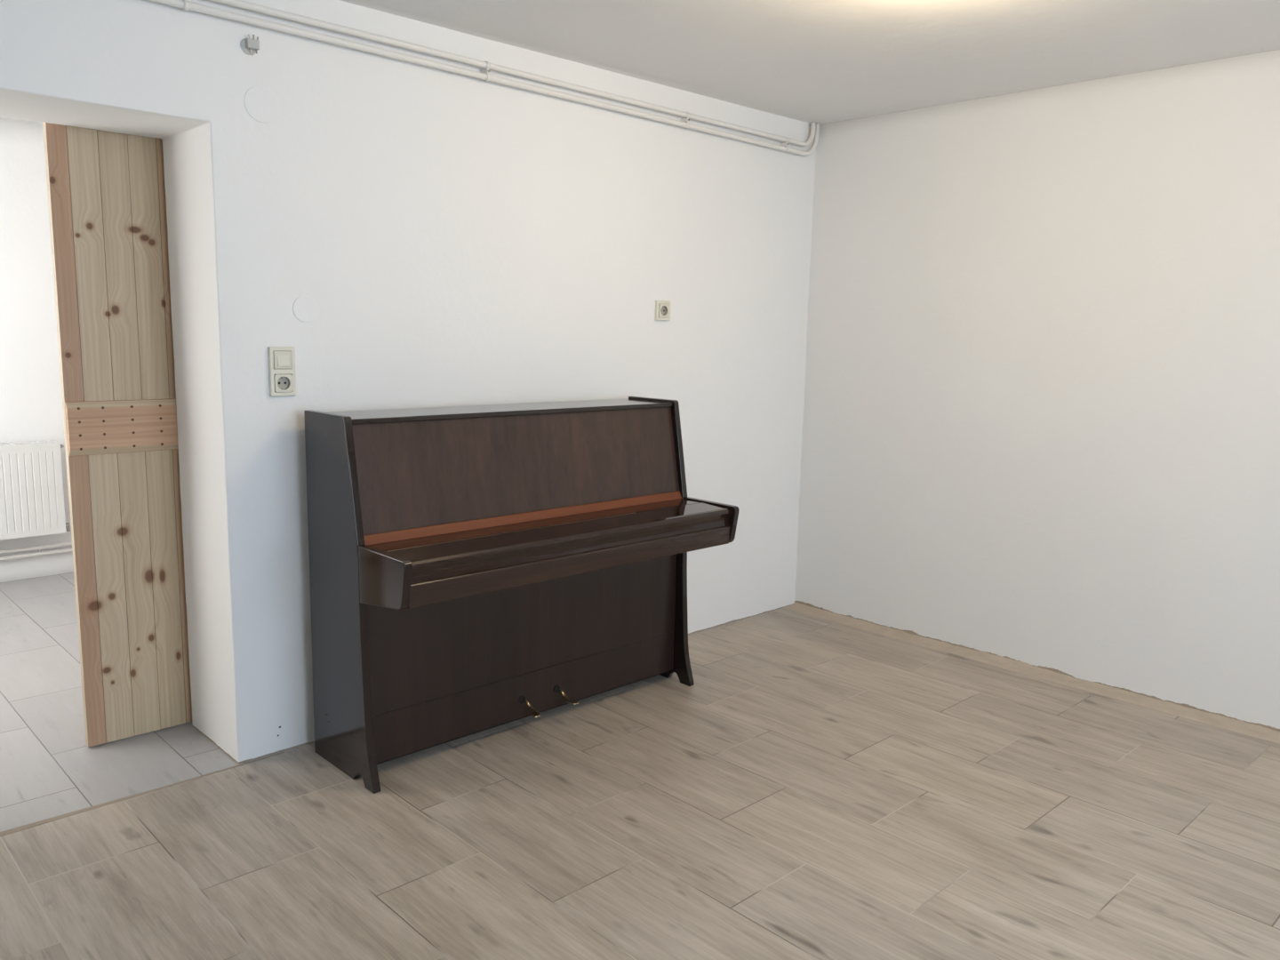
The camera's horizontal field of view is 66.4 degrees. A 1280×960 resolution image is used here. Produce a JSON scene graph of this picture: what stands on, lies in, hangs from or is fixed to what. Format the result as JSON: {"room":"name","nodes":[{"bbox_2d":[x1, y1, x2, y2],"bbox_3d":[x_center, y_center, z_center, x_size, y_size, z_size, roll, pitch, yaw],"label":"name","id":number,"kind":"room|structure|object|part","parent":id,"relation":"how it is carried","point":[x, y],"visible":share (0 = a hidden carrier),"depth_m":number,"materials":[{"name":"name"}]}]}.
{"room":"music room","nodes":[
{"label":"music room","id":0,"kind":"room"},
{"bbox_2d":[0,117,73,582],"bbox_3d":[-3.262,-0.620,5.096,3.152,2.459,0.124,-7,12,-43],"label":"wall","id":1,"kind":"structure","parent":0,"point":[31,410],"depth_m":5.06,"materials":[{"name":"white paint"}]},
{"bbox_2d":[0,440,70,540],"bbox_3d":[-3.467,0.081,4.841,1.119,0.490,0.136,-7,12,-43],"label":"radiator","id":2,"kind":"object","parent":1,"relation":"attached to","point":[32,495],"visible":1,"depth_m":5.05,"materials":[{"name":"white metal"}]},
{"bbox_2d":[0,440,59,445],"bbox_3d":[-3.458,-0.155,4.777,1.088,0.003,0.090,-7,12,-43],"label":"grille","id":3,"kind":"object","parent":2,"relation":"attached to","point":[56,443],"depth_m":5.06,"materials":[{"name":"white metal"}]},
{"bbox_2d":[0,541,71,554],"bbox_3d":[-3.400,0.385,5.009,3.150,0.021,0.021,-7,12,-43],"label":"pipe","id":4,"kind":"object","parent":1,"relation":"attached to","point":[65,544],"visible":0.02,"depth_m":5.19,"materials":[{"name":"white metal"}]},
{"bbox_2d":[0,548,72,560],"bbox_3d":[-3.401,0.419,5.014,3.150,0.021,0.021,-7,12,-43],"label":"pipe","id":5,"kind":"object","parent":1,"relation":"attached to","point":[66,550],"visible":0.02,"depth_m":5.19,"materials":[{"name":"white metal"}]},
{"bbox_2d":[0,0,815,763],"bbox_3d":[-1.196,-0.288,3.222,5.424,2.462,0.406,-7,12,-43],"label":"wall","id":6,"kind":"structure","parent":0,"point":[455,239],"depth_m":3.25,"materials":[{"name":"white paint"}]},
{"bbox_2d":[42,121,192,747],"bbox_3d":[-1.529,-0.161,3.242,0.658,2.014,0.049,-7,12,-43],"label":"door","id":7,"kind":"structure","parent":6,"relation":"in","point":[106,190],"depth_m":3.11,"materials":[{"name":"brown wood"}]},
{"bbox_2d":[181,0,190,10],"bbox_3d":[-1.249,-1.319,2.681,0.014,0.065,0.048,-7,12,-43],"label":"clip","id":8,"kind":"object","parent":6,"relation":"attached to","point":[187,4],"visible":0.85,"depth_m":2.67,"materials":[{"name":"white paint"}]},
{"bbox_2d":[240,34,259,55],"bbox_3d":[-1.127,-1.256,2.825,0.052,0.056,0.027,-7,12,-43],"label":"terminal","id":9,"kind":"object","parent":6,"relation":"attached to","point":[250,46],"visible":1,"depth_m":2.82,"materials":[{"name":"grey paint"}]},
{"bbox_2d":[244,85,279,122],"bbox_3d":[-1.113,-1.105,2.880,0.104,0.104,0.005,-7,12,-43],"label":"cover","id":10,"kind":"object","parent":6,"relation":"attached to","point":[262,105],"visible":1,"depth_m":2.88,"materials":[{"name":"white paint"}]},
{"bbox_2d":[267,346,295,396],"bbox_3d":[-1.101,-0.334,3.014,0.080,0.151,0.022,-7,12,-43],"label":"light switch","id":11,"kind":"object","parent":6,"relation":"attached to","point":[282,379],"visible":1,"depth_m":3.01,"materials":[{"name":"beige plastic"}]},
{"bbox_2d":[273,374,292,391],"bbox_3d":[-1.102,-0.299,3.019,0.054,0.054,0.016,-7,12,-43],"label":"socket","id":12,"kind":"object","parent":11,"relation":"attached to","point":[282,382],"depth_m":3.02,"materials":[{"name":"beige plastic"}]},
{"bbox_2d":[292,296,318,322],"bbox_3d":[-1.042,-0.533,3.049,0.082,0.082,0.005,-7,12,-43],"label":"cover","id":13,"kind":"object","parent":6,"relation":"attached to","point":[305,308],"visible":1,"depth_m":3.05,"materials":[{"name":"white paint"}]},
{"bbox_2d":[148,0,819,155],"bbox_3d":[-1.059,-1.368,2.844,5.257,0.158,0.021,-7,12,-43],"label":"pipe","id":14,"kind":"object","parent":6,"relation":"attached to","point":[196,7],"visible":1,"depth_m":3.26,"materials":[{"name":"white paint"}]},
{"bbox_2d":[480,61,490,81],"bbox_3d":[-0.531,-1.402,3.361,0.014,0.065,0.048,-7,12,-43],"label":"clip","id":15,"kind":"object","parent":6,"relation":"attached to","point":[486,70],"visible":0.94,"depth_m":3.35,"materials":[{"name":"white paint"}]},
{"bbox_2d":[208,0,815,146],"bbox_3d":[-1.070,-1.386,2.830,5.225,0.117,0.021,-7,12,-43],"label":"pipe","id":16,"kind":"object","parent":6,"relation":"attached to","point":[239,4],"visible":1,"depth_m":3.33,"materials":[{"name":"white paint"}]},
{"bbox_2d":[654,300,670,320],"bbox_3d":[0.095,-0.710,4.106,0.081,0.083,0.018,-7,12,-43],"label":"wall socket","id":17,"kind":"object","parent":6,"relation":"attached to","point":[662,308],"visible":1,"depth_m":4.10,"materials":[{"name":"beige plastic"}]},
{"bbox_2d":[680,112,689,128],"bbox_3d":[0.186,-1.484,4.039,0.014,0.065,0.048,-7,12,-43],"label":"clip","id":18,"kind":"object","parent":6,"relation":"attached to","point":[684,119],"visible":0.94,"depth_m":4.03,"materials":[{"name":"white paint"}]},
{"bbox_2d":[779,136,789,151],"bbox_3d":[0.661,-1.538,4.489,0.014,0.065,0.048,-7,12,-43],"label":"clip","id":19,"kind":"object","parent":6,"relation":"attached to","point":[785,144],"visible":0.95,"depth_m":4.48,"materials":[{"name":"white paint"}]},
{"bbox_2d":[0,572,1279,959],"bbox_3d":[-0.524,1.065,2.470,5.720,0.120,8.062,-7,12,-43],"label":"floor","id":20,"kind":"structure","parent":0,"point":[820,788],"depth_m":2.75,"materials":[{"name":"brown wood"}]},
{"bbox_2d":[0,752,284,836],"bbox_3d":[-1.545,0.933,2.802,1.080,0.004,0.040,-7,12,-43],"label":"trim","id":21,"kind":"structure","parent":20,"relation":"on","point":[37,823],"depth_m":2.78,"materials":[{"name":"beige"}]},
{"bbox_2d":[304,396,739,793],"bbox_3d":[-0.341,0.309,3.357,1.385,1.112,0.586,-7,12,-43],"label":"upright piano","id":22,"kind":"object","parent":20,"relation":"on","point":[474,569],"visible":1,"depth_m":3.16,"materials":[{"name":"brown wood"}]},
{"bbox_3d":[-0.902,0.358,2.963,0.025,1.112,0.386,-7,12,-43],"label":"panel","id":23,"kind":"part","parent":22,"relation":"part of","materials":[{"name":"brown wood"}]},
{"bbox_3d":[-0.719,0.290,2.761,0.025,0.172,0.261,-7,12,-43],"label":"arm","id":24,"kind":"part","parent":22,"relation":"part of","materials":[{"name":"brown wood"}]},
{"bbox_3d":[-0.445,-0.245,3.394,1.334,0.015,0.252,-7,12,-43],"label":"lid","id":25,"kind":"part","parent":22,"relation":"part of","materials":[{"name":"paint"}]},
{"bbox_3d":[-0.355,-0.061,3.323,1.334,0.321,0.078,-7,12,-43],"label":"panel","id":26,"kind":"part","parent":22,"relation":"part of","materials":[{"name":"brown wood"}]},
{"bbox_3d":[-0.349,0.472,3.387,1.334,0.376,0.018,-7,12,-43],"label":"panel","id":27,"kind":"part","parent":22,"relation":"part of","materials":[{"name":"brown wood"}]},
{"bbox_3d":[-0.450,0.287,3.469,1.334,1.057,0.268,-7,12,-43],"label":"frame","id":28,"kind":"part","parent":22,"relation":"part of","materials":[{"name":"brown wood"}]},
{"bbox_3d":[-0.335,0.116,3.325,1.334,0.028,0.043,-7,12,-43],"label":"fallboard rail","id":29,"kind":"part","parent":22,"relation":"part of","materials":[{"name":"brown wood"}]},
{"bbox_3d":[-0.357,0.735,3.430,1.334,0.154,0.025,-7,12,-43],"label":"rail","id":30,"kind":"part","parent":22,"relation":"part of","materials":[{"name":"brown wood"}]},
{"bbox_3d":[0.083,0.235,3.893,0.025,1.112,0.386,-7,12,-43],"label":"panel","id":31,"kind":"part","parent":22,"relation":"part of","materials":[{"name":"brown wood"}]},
{"bbox_3d":[0.266,0.167,3.691,0.025,0.172,0.261,-7,12,-43],"label":"arm","id":32,"kind":"part","parent":22,"relation":"part of","materials":[{"name":"brown wood"}]},
{"bbox_2d":[0,0,1279,124],"bbox_3d":[-0.471,-1.391,2.148,5.800,0.120,8.142,-7,12,-43],"label":"ceiling","id":33,"kind":"structure","parent":0,"point":[818,61],"depth_m":3.30,"materials":[{"name":"paint"}]},
{"bbox_2d":[794,49,1279,732],"bbox_3d":[2.480,-0.210,3.215,0.125,2.460,5.103,-7,12,-43],"label":"wall","id":34,"kind":"structure","parent":0,"point":[1041,420],"depth_m":3.93,"materials":[{"name":"white paint"}]},
{"bbox_2d":[783,602,1279,743],"bbox_3d":[2.376,0.928,3.312,0.112,0.022,4.700,-7,12,-43],"label":"trim","id":35,"kind":"structure","parent":34,"relation":"attached to","point":[1212,719],"depth_m":4.01,"materials":[{"name":"beige wood"}]}
]}

